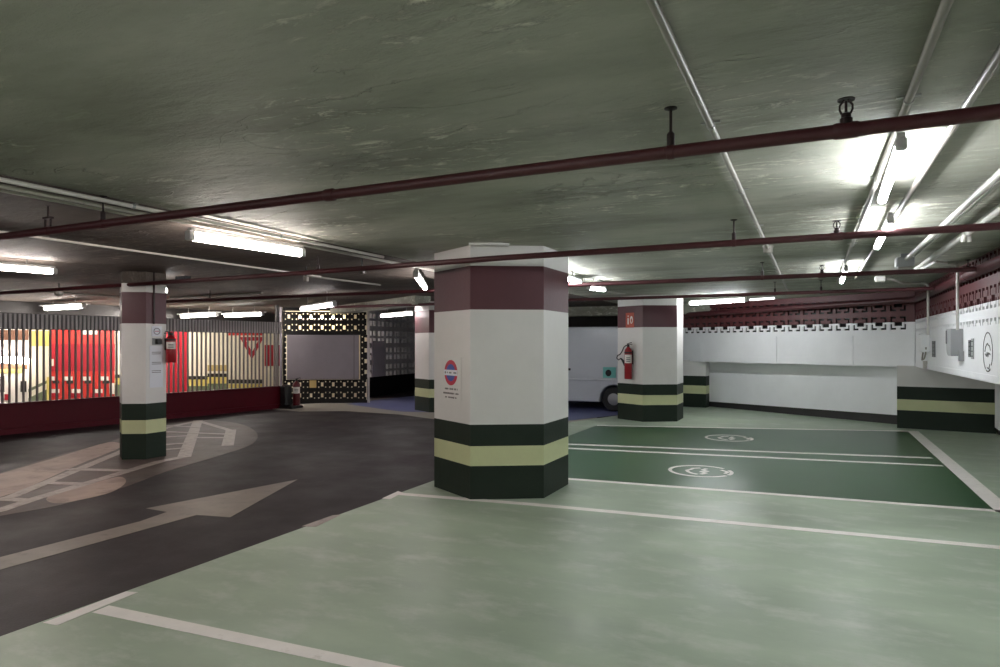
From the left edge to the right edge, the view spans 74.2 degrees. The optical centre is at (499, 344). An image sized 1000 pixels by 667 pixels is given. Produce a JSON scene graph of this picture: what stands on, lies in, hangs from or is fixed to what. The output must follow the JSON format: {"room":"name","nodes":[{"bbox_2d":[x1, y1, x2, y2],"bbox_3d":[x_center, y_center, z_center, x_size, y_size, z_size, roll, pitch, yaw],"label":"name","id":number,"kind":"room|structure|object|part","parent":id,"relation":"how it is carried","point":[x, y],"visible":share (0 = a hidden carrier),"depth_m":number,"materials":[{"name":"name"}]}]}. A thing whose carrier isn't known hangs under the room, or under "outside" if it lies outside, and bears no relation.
{"room":"parking garage","nodes":[
{"label":"parking garage","id":0,"kind":"room"},
{"bbox_2d":[0,300,282,402],"bbox_3d":[-9.422,0.950,16.492,0.256,3.900,24.000,0,0,33],"label":"wall","id":1,"kind":"structure","parent":0,"point":[5,306],"depth_m":16.06,"materials":[{"name":"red paint"}]},
{"bbox_2d":[0,356,28,363],"bbox_3d":[-10.705,0.325,14.230,0.140,0.202,0.943,0,0,33],"label":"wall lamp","id":2,"kind":"object","parent":1,"relation":"attached to","point":[5,357],"visible":0.56,"depth_m":14.38,"materials":[{"name":"white"}]},
{"bbox_2d":[241,337,261,357],"bbox_3d":[-7.304,0.109,19.471,0.018,0.667,0.819,0,0,33],"label":"yield sign","id":3,"kind":"object","parent":1,"relation":"attached to","point":[241,337],"visible":0.46,"depth_m":19.47,"materials":[{"name":"metal"}]},
{"bbox_2d":[285,311,366,399],"bbox_3d":[-4.599,0.300,17.532,2.108,2.600,0.100,0,0,-5],"label":"wall","id":4,"kind":"structure","parent":0,"point":[344,316],"depth_m":17.50,"materials":[{"name":"beige paint"}]},
{"bbox_2d":[370,311,414,396],"bbox_3d":[-3.149,0.273,20.602,0.120,2.454,3.965,0,0,19],"label":"grid","id":5,"kind":"object","parent":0,"point":[397,333],"visible":0.59,"depth_m":20.26,"materials":[{"name":"black paint"}]},
{"bbox_2d":[371,341,383,376],"bbox_3d":[-3.540,0.413,19.185,0.050,1.034,0.696,0,0,19],"label":"wall panel","id":6,"kind":"object","parent":5,"relation":"attached to","point":[377,347],"visible":1,"depth_m":19.10,"materials":[{"name":"grey paint"}]},
{"bbox_2d":[0,0,999,313],"bbox_3d":[-3.117,-1.056,9.774,24.000,0.208,29.000,0,0,25],"label":"ceiling","id":7,"kind":"structure","parent":0,"point":[166,105],"depth_m":2.94,"materials":[{"name":"paint"}]},
{"bbox_2d":[0,259,57,273],"bbox_3d":[-5.533,-0.885,7.108,0.060,0.151,1.350,0,0,37],"label":"lamp","id":8,"kind":"object","parent":7,"relation":"hanging from","point":[5,266],"visible":0.91,"depth_m":7.40,"materials":[{"name":"grey plastic"}]},
{"bbox_2d":[54,283,63,295],"bbox_3d":[-6.851,-0.855,10.268,0.120,0.210,0.120,0,0,25],"label":"smoke detector","id":9,"kind":"object","parent":7,"relation":"attached to","point":[57,293],"visible":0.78,"depth_m":10.23,"materials":[{"name":"grey plastic"}]},
{"bbox_2d":[39,300,89,310],"bbox_3d":[-9.411,-0.858,14.266,1.698,0.203,0.264,0,0,32],"label":"lamp","id":10,"kind":"object","parent":7,"relation":"hanging from","point":[76,305],"visible":0.92,"depth_m":14.12,"materials":[{"name":"grey plastic"}]},
{"bbox_2d":[41,292,119,296],"bbox_3d":[-7.823,-0.938,12.321,0.028,0.028,1.685,0,0,30],"label":"conduit","id":11,"kind":"object","parent":7,"relation":"attached to","point":[41,292],"visible":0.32,"depth_m":12.43,"materials":[{"name":"grey metal"}]},
{"bbox_2d":[0,189,187,221],"bbox_3d":[-3.824,-0.929,2.064,0.292,0.038,6.457,0,0,25],"label":"conduit","id":12,"kind":"object","parent":7,"relation":"attached to","point":[1,190],"visible":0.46,"depth_m":4.39,"materials":[{"name":"grey metal"}]},
{"bbox_2d":[0,231,320,276],"bbox_3d":[-4.638,-0.938,4.520,0.022,0.022,10.200,0,0,25],"label":"conduit","id":13,"kind":"object","parent":7,"relation":"attached to","point":[37,237],"visible":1,"depth_m":6.76,"materials":[{"name":"grey metal"}]},
{"bbox_2d":[175,276,190,279],"bbox_3d":[-4.428,-0.908,9.233,0.200,0.087,0.090,0,0,25],"label":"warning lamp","id":14,"kind":"object","parent":7,"relation":"attached to","point":[176,277],"visible":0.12,"depth_m":9.20,"materials":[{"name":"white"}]},
{"bbox_2d":[0,177,383,257],"bbox_3d":[-3.120,-0.925,3.026,0.079,0.036,8.800,0,0,25],"label":"conduit","id":15,"kind":"object","parent":7,"relation":"attached to","point":[2,179],"visible":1,"depth_m":4.52,"materials":[{"name":"silver metal"}]},
{"bbox_2d":[177,306,220,317],"bbox_3d":[-7.705,-0.830,16.887,1.920,0.260,0.242,0,0,40],"label":"lamp","id":16,"kind":"object","parent":7,"relation":"hanging from","point":[210,313],"visible":0.91,"depth_m":16.73,"materials":[{"name":"grey plastic"}]},
{"bbox_2d":[170,292,261,298],"bbox_3d":[-5.496,-0.938,12.687,2.658,0.028,0.028,0,0,29],"label":"conduit","id":17,"kind":"object","parent":7,"relation":"attached to","point":[257,292],"visible":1,"depth_m":12.58,"materials":[{"name":"grey metal"}]},
{"bbox_2d":[0,183,433,271],"bbox_3d":[-2.803,-0.925,4.093,0.029,0.029,11.000,0,0,25],"label":"conduit","id":18,"kind":"object","parent":7,"relation":"attached to","point":[2,186],"visible":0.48,"depth_m":5.01,"materials":[{"name":"grey metal"}]},
{"bbox_2d":[169,298,300,306],"bbox_3d":[-5.954,-0.925,14.515,4.803,0.040,0.040,0,0,35],"label":"conduit","id":19,"kind":"object","parent":7,"relation":"attached to","point":[281,298],"visible":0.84,"depth_m":14.37,"materials":[{"name":"grey metal"}]},
{"bbox_2d":[221,306,266,316],"bbox_3d":[-6.444,-0.832,16.600,1.850,0.256,0.220,0,0,40],"label":"lamp","id":20,"kind":"object","parent":7,"relation":"hanging from","point":[250,313],"visible":1,"depth_m":16.45,"materials":[{"name":"grey plastic"}]},
{"bbox_2d":[185,226,305,256],"bbox_3d":[-2.114,-0.883,5.605,0.067,0.154,1.176,0,0,31],"label":"lamp","id":21,"kind":"object","parent":7,"relation":"hanging from","point":[192,234],"visible":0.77,"depth_m":5.51,"materials":[{"name":"grey plastic"}]},
{"bbox_2d":[303,266,308,281],"bbox_3d":[-2.369,-0.863,8.073,0.060,0.195,0.050,0,0,25],"label":"junction box","id":22,"kind":"object","parent":7,"relation":"hanging from","point":[305,278],"visible":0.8,"depth_m":8.06,"materials":[{"name":"black plastic"}]},
{"bbox_2d":[299,315,334,318],"bbox_3d":[-4.699,-0.816,17.233,1.200,0.289,0.056,0,0,-5],"label":"lamp","id":23,"kind":"object","parent":7,"relation":"hanging from","point":[333,316],"visible":0.12,"depth_m":17.21,"materials":[{"name":"grey"}]},
{"bbox_2d":[300,291,336,310],"bbox_3d":[-3.405,-0.812,12.301,0.070,0.296,1.874,0,0,-34],"label":"lamp","id":24,"kind":"object","parent":7,"relation":"hanging from","point":[333,303],"visible":0.88,"depth_m":12.18,"materials":[{"name":"grey plastic"}]},
{"bbox_2d":[303,275,380,285],"bbox_3d":[-2.278,-0.938,9.703,0.028,0.028,1.630,0,0,28],"label":"conduit","id":25,"kind":"object","parent":7,"relation":"attached to","point":[303,275],"visible":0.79,"depth_m":9.70,"materials":[{"name":"grey metal"}]},
{"bbox_2d":[359,258,364,273],"bbox_3d":[-1.502,-0.863,7.195,0.060,0.195,0.050,0,0,25],"label":"junction box","id":26,"kind":"object","parent":7,"relation":"hanging from","point":[360,272],"visible":0.44,"depth_m":7.19,"materials":[{"name":"black plastic"}]},
{"bbox_2d":[330,296,430,313],"bbox_3d":[-2.822,-0.870,14.835,0.350,0.180,4.600,0,0,-35],"label":"beam","id":27,"kind":"structure","parent":7,"relation":"attached to","point":[414,300],"depth_m":14.10,"materials":[{"name":"paint"}]},
{"bbox_2d":[380,307,414,317],"bbox_3d":[-2.425,-0.812,15.533,0.070,0.296,1.794,0,0,-34],"label":"lamp","id":28,"kind":"object","parent":7,"relation":"hanging from","point":[410,312],"visible":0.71,"depth_m":15.40,"materials":[{"name":"grey plastic"}]},
{"bbox_2d":[413,269,426,289],"bbox_3d":[-1.027,-0.869,8.590,0.063,0.182,1.875,0,0,-3],"label":"lamp","id":29,"kind":"object","parent":7,"relation":"hanging from","point":[416,274],"visible":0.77,"depth_m":8.16,"materials":[{"name":"grey plastic"}]},
{"bbox_2d":[0,96,999,240],"bbox_3d":[-3.241,-0.856,4.613,12.858,0.216,0.086,0,0,26],"label":"pipe","id":30,"kind":"object","parent":7,"relation":"hanging from","point":[847,128],"visible":1,"depth_m":2.79,"materials":[{"name":"red metal"}]},
{"bbox_3d":[-3.102,-0.855,4.537,0.078,0.208,0.059,0,0,25],"label":"hanger rod","id":31,"kind":"part","parent":30,"relation":"part of","materials":[{"name":"red paint"}]},
{"bbox_3d":[-2.567,-0.857,4.274,0.052,0.213,0.059,0,0,25],"label":"hanger rod","id":32,"kind":"part","parent":30,"relation":"part of","materials":[{"name":"red paint"}]},
{"bbox_3d":[0.693,-0.857,2.681,0.052,0.213,0.059,0,0,25],"label":"hanger rod","id":33,"kind":"part","parent":30,"relation":"part of","materials":[{"name":"red paint"}]},
{"bbox_2d":[0,219,999,294],"bbox_3d":[-2.155,-0.857,7.162,13.084,0.213,0.191,0,0,28],"label":"pipe","id":34,"kind":"object","parent":7,"relation":"hanging from","point":[837,235],"visible":0.99,"depth_m":5.50,"materials":[{"name":"red metal"}]},
{"bbox_3d":[-1.953,-0.857,7.096,0.052,0.213,0.060,0,0,25],"label":"hanger rod","id":35,"kind":"part","parent":34,"relation":"part of","materials":[{"name":"red paint"}]},
{"bbox_3d":[1.798,-0.857,5.081,0.052,0.213,0.060,0,0,25],"label":"hanger rod","id":36,"kind":"part","parent":34,"relation":"part of","materials":[{"name":"red paint"}]},
{"bbox_2d":[166,262,976,302],"bbox_3d":[-0.964,-0.857,9.596,13.007,0.213,0.080,0,0,25],"label":"pipe","id":37,"kind":"object","parent":7,"relation":"hanging from","point":[822,274],"visible":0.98,"depth_m":8.02,"materials":[{"name":"red metal"}]},
{"bbox_3d":[3.057,-0.857,7.707,0.052,0.213,0.059,0,0,25],"label":"hanger rod","id":38,"kind":"part","parent":37,"relation":"part of","materials":[{"name":"red paint"}]},
{"bbox_2d":[568,272,581,282],"bbox_3d":[0.785,-0.892,8.345,0.049,0.135,1.658,0,0,23],"label":"lamp","id":39,"kind":"object","parent":7,"relation":"hanging from","point":[571,278],"visible":0.37,"depth_m":8.77,"materials":[{"name":"grey plastic"}]},
{"bbox_2d":[587,279,606,291],"bbox_3d":[1.435,-0.877,9.769,0.049,0.165,0.537,0,0,36],"label":"lamp","id":40,"kind":"object","parent":7,"relation":"hanging from","point":[597,288],"visible":0.84,"depth_m":9.76,"materials":[{"name":"grey plastic"}]},
{"bbox_2d":[590,290,624,293],"bbox_3d":[1.935,-0.938,11.827,0.020,0.020,1.187,0,0,41],"label":"conduit","id":41,"kind":"object","parent":7,"relation":"attached to","point":[590,290],"visible":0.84,"depth_m":11.86,"materials":[{"name":"grey metal"}]},
{"bbox_2d":[319,280,933,308],"bbox_3d":[1.028,-0.857,11.654,11.168,0.213,0.110,0,0,26],"label":"pipe","id":42,"kind":"object","parent":7,"relation":"hanging from","point":[820,291],"visible":0.91,"depth_m":10.43,"materials":[{"name":"red metal"}]},
{"bbox_2d":[646,0,788,290],"bbox_3d":[1.696,-0.922,4.508,0.100,0.074,15.600,0,0,25],"label":"conduit","id":43,"kind":"object","parent":7,"relation":"attached to","point":[655,7],"visible":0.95,"depth_m":2.49,"materials":[{"name":"silver metal"}]},
{"bbox_2d":[688,296,747,304],"bbox_3d":[4.222,-0.879,12.867,0.063,0.162,1.350,0,0,-35],"label":"lamp","id":44,"kind":"object","parent":7,"relation":"hanging from","point":[731,299],"visible":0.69,"depth_m":12.81,"materials":[{"name":"grey plastic"}]},
{"bbox_2d":[747,291,777,300],"bbox_3d":[4.782,-0.886,12.057,0.039,0.148,0.600,0,0,-35],"label":"lamp","id":45,"kind":"object","parent":7,"relation":"hanging from","point":[772,296],"visible":0.93,"depth_m":12.03,"materials":[{"name":"grey plastic"}]},
{"bbox_2d":[683,255,999,316],"bbox_3d":[4.058,-0.817,5.884,3.886,0.344,19.796,0,0,12],"label":"pipe","id":46,"kind":"object","parent":7,"relation":"hanging from","point":[992,264],"visible":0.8,"depth_m":12.05,"materials":[{"name":"red metal"}]},
{"bbox_3d":[5.296,-0.854,7.481,0.126,0.272,0.055,0,0,25],"label":"hanger rod","id":47,"kind":"part","parent":46,"relation":"part of","materials":[{"name":"red paint"}]},
{"bbox_2d":[874,237,884,249],"bbox_3d":[3.030,-0.821,5.241,0.043,0.132,1.144,0,0,26],"label":"lamp","id":48,"kind":"object","parent":7,"relation":"hanging from","point":[878,241],"depth_m":5.51,"materials":[{"name":"grey"}]},
{"bbox_2d":[874,275,885,281],"bbox_3d":[5.105,-0.905,8.881,0.130,0.130,0.110,0,0,25],"label":"emergency light","id":49,"kind":"object","parent":7,"relation":"attached to","point":[879,278],"visible":0.86,"depth_m":8.84,"materials":[{"name":"grey plastic"}]},
{"bbox_2d":[880,212,893,229],"bbox_3d":[2.703,-0.824,4.583,0.043,0.141,1.135,0,0,26],"label":"lamp","id":50,"kind":"object","parent":7,"relation":"hanging from","point":[888,222],"depth_m":4.58,"materials":[{"name":"grey"}]},
{"bbox_2d":[836,0,953,284],"bbox_3d":[2.117,-0.934,3.700,0.080,0.038,14.500,0,0,25],"label":"conduit","id":51,"kind":"object","parent":7,"relation":"attached to","point":[944,8],"visible":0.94,"depth_m":2.40,"materials":[{"name":"silver metal"}]},
{"bbox_2d":[840,265,847,283],"bbox_3d":[4.321,-0.872,8.314,0.044,0.078,1.716,0,0,26],"label":"lamp","id":52,"kind":"object","parent":51,"relation":"attached to","point":[845,269],"visible":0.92,"depth_m":7.88,"materials":[{"name":"grey plastic"}]},
{"bbox_2d":[877,132,906,204],"bbox_3d":[1.997,-0.872,3.386,0.044,0.078,1.274,0,0,27],"label":"lamp","id":53,"kind":"object","parent":51,"relation":"attached to","point":[899,147],"visible":1,"depth_m":3.14,"materials":[{"name":"grey plastic"}]},
{"bbox_2d":[894,253,914,268],"bbox_3d":[4.292,-0.885,7.013,0.170,0.150,0.170,0,0,25],"label":"junction box","id":54,"kind":"object","parent":7,"relation":"attached to","point":[900,262],"visible":0.95,"depth_m":6.95,"materials":[{"name":"grey"}]},
{"bbox_2d":[886,278,928,334],"bbox_3d":[5.689,-0.529,9.253,1.339,0.782,0.132,0,0,-39],"label":"conduit","id":55,"kind":"object","parent":7,"relation":"attached to","point":[890,279],"visible":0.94,"depth_m":9.61,"materials":[{"name":"grey metal"}]},
{"bbox_2d":[854,43,999,278],"bbox_3d":[2.093,-0.930,3.158,0.034,0.034,13.500,0,0,25],"label":"conduit","id":56,"kind":"object","parent":7,"relation":"attached to","point":[993,63],"visible":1,"depth_m":2.89,"materials":[{"name":"white metal"}]},
{"bbox_2d":[920,260,958,329],"bbox_3d":[4.823,-0.568,7.373,0.302,0.800,1.108,0,0,45],"label":"conduit","id":57,"kind":"object","parent":7,"relation":"attached to","point":[934,261],"visible":0.86,"depth_m":7.65,"materials":[{"name":"grey metal"}]},
{"bbox_2d":[905,168,999,260],"bbox_3d":[1.917,-0.900,1.969,0.044,0.044,11.200,0,0,25],"label":"conduit","id":58,"kind":"object","parent":7,"relation":"attached to","point":[995,177],"visible":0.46,"depth_m":4.25,"materials":[{"name":"grey metal"}]},
{"bbox_2d":[913,180,999,256],"bbox_3d":[1.989,-0.930,1.935,0.024,0.024,11.200,0,0,25],"label":"conduit","id":59,"kind":"object","parent":7,"relation":"attached to","point":[997,184],"visible":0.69,"depth_m":4.55,"materials":[{"name":"grey metal"}]},
{"bbox_2d":[914,204,999,268],"bbox_3d":[2.360,-0.900,2.368,0.056,0.056,12.300,0,0,25],"label":"conduit","id":60,"kind":"object","parent":7,"relation":"attached to","point":[995,211],"visible":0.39,"depth_m":5.63,"materials":[{"name":"grey metal"}]},
{"bbox_2d":[961,232,965,241],"bbox_3d":[3.733,-0.891,5.324,0.035,0.133,0.035,0,0,25],"label":"pipe stub","id":61,"kind":"object","parent":7,"relation":"hanging from","point":[963,237],"visible":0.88,"depth_m":5.31,"materials":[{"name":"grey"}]},
{"bbox_2d":[967,234,971,241],"bbox_3d":[3.781,-0.891,5.324,0.035,0.133,0.035,0,0,25],"label":"pipe stub","id":62,"kind":"object","parent":7,"relation":"hanging from","point":[969,238],"visible":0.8,"depth_m":5.31,"materials":[{"name":"grey plastic"}]},
{"bbox_2d":[0,391,999,666],"bbox_3d":[-3.117,1.546,9.774,24.000,0.107,29.000,0,0,25],"label":"floor","id":63,"kind":"structure","parent":0,"point":[314,534],"depth_m":4.79,"materials":[{"name":"concrete"}]},
{"bbox_2d":[0,305,281,434],"bbox_3d":[-7.205,0.280,12.636,0.200,2.440,7.257,0,0,33],"label":"slatted fence","id":64,"kind":"object","parent":63,"relation":"on","point":[16,417],"visible":0.83,"depth_m":12.31,"materials":[{"name":"metal"}]},
{"bbox_3d":[-7.204,0.235,12.601,0.025,1.530,7.170,0,0,33],"label":"slat panel","id":65,"kind":"part","parent":64,"relation":"part of","materials":[{"name":"grey paint"}]},
{"bbox_3d":[-7.154,-0.394,12.621,0.030,0.273,7.227,0,0,33],"label":"rail","id":66,"kind":"part","parent":64,"relation":"part of","materials":[{"name":"grey metal"}]},
{"bbox_3d":[-7.172,1.239,12.632,0.140,0.522,7.227,0,0,33],"label":"panel","id":67,"kind":"part","parent":64,"relation":"part of","materials":[{"name":"red paint"}]},
{"bbox_3d":[-5.290,0.280,15.672,0.060,2.440,0.060,0,0,33],"label":"post","id":68,"kind":"part","parent":64,"relation":"part of","materials":[{"name":"metal"}]},
{"bbox_2d":[120,271,165,459],"bbox_3d":[-4.782,0.270,8.870,0.544,2.460,0.600,0,0,25],"label":"pillar","id":69,"kind":"structure","parent":63,"relation":"on","point":[142,407],"depth_m":8.63,"materials":[{"name":"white paint"}]},
{"bbox_2d":[150,345,162,387],"bbox_3d":[-4.555,0.291,8.760,0.007,0.556,0.192,0,0,25],"label":"notice","id":70,"kind":"object","parent":69,"relation":"attached to","point":[156,351],"visible":1,"depth_m":8.76,"materials":[{"name":"white paper"}]},
{"bbox_2d":[152,326,161,335],"bbox_3d":[-4.550,-0.175,8.765,0.011,0.137,0.148,0,0,25],"label":"notice","id":71,"kind":"object","parent":69,"relation":"attached to","point":[156,330],"visible":1,"depth_m":8.77,"materials":[{"name":"white paper"}]},
{"bbox_2d":[152,338,161,344],"bbox_3d":[-4.532,-0.040,8.753,0.054,0.092,0.126,0,0,25],"label":"box","id":72,"kind":"object","parent":69,"relation":"attached to","point":[155,341],"visible":1,"depth_m":8.74,"materials":[{"name":"grey plastic"}]},
{"bbox_2d":[164,331,175,362],"bbox_3d":[-4.426,0.029,8.877,0.147,0.423,0.130,0,0,25],"label":"fire extinguisher","id":73,"kind":"object","parent":69,"relation":"attached to","point":[170,341],"visible":1,"depth_m":8.83,"materials":[{"name":"red metal"}]},
{"bbox_2d":[279,385,302,408],"bbox_3d":[-4.931,1.225,15.606,0.400,0.550,0.400,0,0,25],"label":"stand","id":74,"kind":"object","parent":63,"relation":"on","point":[285,390],"visible":1,"depth_m":15.48,"materials":[{"name":"black plastic"}]},
{"bbox_2d":[293,377,300,404],"bbox_3d":[-4.824,1.109,15.669,0.170,0.659,0.182,0,0,2],"label":"fire extinguisher","id":75,"kind":"object","parent":74,"relation":"on","point":[296,385],"visible":1,"depth_m":15.60,"materials":[{"name":"red metal"}]},
{"bbox_2d":[279,307,369,402],"bbox_3d":[-4.474,0.276,16.897,2.253,2.448,0.100,0,0,-5],"label":"lattice wall","id":76,"kind":"structure","parent":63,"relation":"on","point":[311,354],"depth_m":16.87,"materials":[{"name":"black metal"}]},
{"bbox_3d":[-5.567,0.276,16.801,0.060,2.448,0.060,0,0,-5],"label":"post","id":77,"kind":"part","parent":76,"relation":"part of","materials":[{"name":"metal"}]},
{"bbox_3d":[-3.376,0.276,16.980,0.050,2.448,0.050,0,0,-5],"label":"post","id":78,"kind":"part","parent":76,"relation":"part of","materials":[{"name":"metal"}]},
{"bbox_2d":[415,301,433,411],"bbox_3d":[-1.274,0.270,15.208,1.178,2.460,1.360,0,0,25],"label":"pillar","id":79,"kind":"structure","parent":63,"relation":"on","point":[424,315],"depth_m":14.77,"materials":[{"name":"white paint"}]},
{"bbox_2d":[434,243,567,498],"bbox_3d":[-0.011,0.270,6.962,1.238,2.460,1.575,0,0,25],"label":"pillar","id":80,"kind":"structure","parent":63,"relation":"on","point":[506,437],"depth_m":6.43,"materials":[{"name":"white paint"}]},
{"bbox_2d":[441,357,460,401],"bbox_3d":[-0.496,0.345,6.671,0.013,0.438,0.387,0,0,-35],"label":"parking sign","id":81,"kind":"object","parent":80,"relation":"attached to","point":[450,366],"visible":1,"depth_m":6.66,"materials":[{"name":"white paint"}]},
{"bbox_2d":[568,326,617,410],"bbox_3d":[1.408,0.547,16.256,4.730,1.903,1.810,0,0,25],"label":"van","id":82,"kind":"object","parent":63,"relation":"on","point":[592,351],"visible":0.2,"depth_m":14.98,"materials":[{"name":"white paint"}]},
{"bbox_3d":[1.107,0.800,15.424,4.200,0.035,0.030,0,0,25],"label":"moulding","id":83,"kind":"part","parent":82,"relation":"part of","materials":[{"name":"white paint"}]},
{"bbox_2d":[618,295,682,421],"bbox_3d":[3.059,0.270,13.422,1.178,2.460,1.360,0,0,25],"label":"pillar","id":84,"kind":"structure","parent":63,"relation":"on","point":[654,392],"depth_m":12.85,"materials":[{"name":"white paint"}]},
{"bbox_2d":[616,342,632,378],"bbox_3d":[2.465,0.317,13.095,0.173,0.723,0.427,0,0,-35],"label":"fire extinguisher","id":85,"kind":"object","parent":84,"relation":"attached to","point":[627,362],"visible":1,"depth_m":12.95,"materials":[{"name":"red metal"}]},
{"bbox_2d":[626,313,633,327],"bbox_3d":[2.570,-0.481,13.083,0.010,0.294,0.222,0,0,-35],"label":"sign","id":86,"kind":"object","parent":84,"relation":"attached to","point":[629,316],"visible":1,"depth_m":13.08,"materials":[{"name":"red plastic"}]},
{"bbox_2d":[683,360,708,407],"bbox_3d":[4.593,0.940,16.020,0.866,1.120,0.300,0,0,32],"label":"wall pier","id":87,"kind":"object","parent":63,"relation":"on","point":[695,374],"visible":0.61,"depth_m":15.81,"materials":[{"name":"green paint"}]},
{"bbox_2d":[897,365,995,433],"bbox_3d":[7.862,0.940,11.684,1.424,1.120,0.500,0,0,34],"label":"wall pier","id":88,"kind":"object","parent":63,"relation":"on","point":[927,399],"visible":0.73,"depth_m":11.49,"materials":[{"name":"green paint"}]},
{"bbox_2d":[568,316,617,326],"bbox_3d":[1.952,0.300,21.647,12.500,2.600,0.200,0,0,25],"label":"wall","id":89,"kind":"structure","parent":0,"point":[596,321],"depth_m":21.04,"materials":[{"name":"black paint"}]},
{"bbox_2d":[685,302,905,332],"bbox_3d":[6.425,-0.400,14.570,0.050,1.300,6.600,0,0,-35],"label":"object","id":90,"kind":"structure","parent":0,"point":[896,305],"depth_m":14.14,"materials":[{"name":"black paint"}]},
{"bbox_2d":[683,291,915,366],"bbox_3d":[5.924,-0.278,14.223,0.380,1.365,5.700,0,0,-35],"label":"wall","id":91,"kind":"structure","parent":0,"point":[888,347],"depth_m":13.39,"materials":[{"name":"white paint"}]},
{"bbox_2d":[568,304,710,316],"bbox_3d":[2.866,-0.840,16.567,4.800,0.240,0.400,0,0,25],"label":"trim","id":92,"kind":"structure","parent":91,"relation":"attached to","point":[598,310],"depth_m":16.48,"materials":[{"name":"paint"}]},
{"bbox_2d":[709,362,896,414],"bbox_3d":[6.013,0.796,14.588,0.120,1.193,6.483,0,0,-33],"label":"wall","id":93,"kind":"structure","parent":0,"point":[862,389],"depth_m":13.84,"materials":[{"name":"white paint"}]},
{"bbox_2d":[709,401,896,423],"bbox_3d":[6.136,1.380,14.474,0.100,0.240,5.784,0,0,-33],"label":"baseboard","id":94,"kind":"structure","parent":93,"relation":"attached to","point":[869,417],"depth_m":13.72,"materials":[{"name":"black paint"}]},
{"bbox_2d":[915,246,999,384],"bbox_3d":[3.318,-0.282,2.755,0.360,1.355,19.820,0,0,25],"label":"wall","id":95,"kind":"structure","parent":0,"point":[979,298],"depth_m":7.81,"materials":[{"name":"white paint"}]},
{"bbox_2d":[918,333,929,368],"bbox_3d":[6.708,0.105,10.463,0.130,0.556,0.387,0,0,25],"label":"charger","id":96,"kind":"object","parent":95,"relation":"attached to","point":[923,339],"visible":0.98,"depth_m":10.32,"materials":[{"name":"white paint"}]},
{"bbox_2d":[932,341,934,356],"bbox_3d":[6.536,0.068,9.965,0.015,0.241,0.246,0,0,25],"label":"wall plate","id":97,"kind":"object","parent":95,"relation":"attached to","point":[933,342],"visible":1,"depth_m":9.94,"materials":[{"name":"grey metal"}]},
{"bbox_2d":[946,329,963,360],"bbox_3d":[5.614,0.004,8.163,0.135,0.392,0.375,0,0,25],"label":"charger","id":98,"kind":"object","parent":95,"relation":"attached to","point":[954,338],"visible":0.93,"depth_m":8.05,"materials":[{"name":"grey metal"}]},
{"bbox_2d":[968,340,970,356],"bbox_3d":[5.452,0.046,7.675,0.015,0.197,0.108,0,0,25],"label":"wall plate","id":99,"kind":"object","parent":95,"relation":"attached to","point":[969,341],"visible":1,"depth_m":7.66,"materials":[{"name":"grey metal"}]},
{"bbox_2d":[971,338,973,358],"bbox_3d":[5.386,0.048,7.536,0.015,0.234,0.104,0,0,25],"label":"wall plate","id":100,"kind":"object","parent":95,"relation":"attached to","point":[972,339],"visible":1,"depth_m":7.51,"materials":[{"name":"grey"}]},
{"bbox_2d":[983,332,992,371],"bbox_3d":[5.089,0.078,6.897,0.003,0.419,0.419,0,0,25],"label":"sign","id":101,"kind":"object","parent":95,"relation":"attached to","point":[988,353],"depth_m":6.90,"materials":[{"name":"black paint"}]},
{"bbox_2d":[995,384,999,434],"bbox_3d":[6.495,0.915,7.126,0.160,1.170,8.640,0,0,25],"label":"wall niche","id":102,"kind":"object","parent":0,"point":[997,387],"visible":0.64,"depth_m":10.86,"materials":[{"name":"white paint"}]}
]}

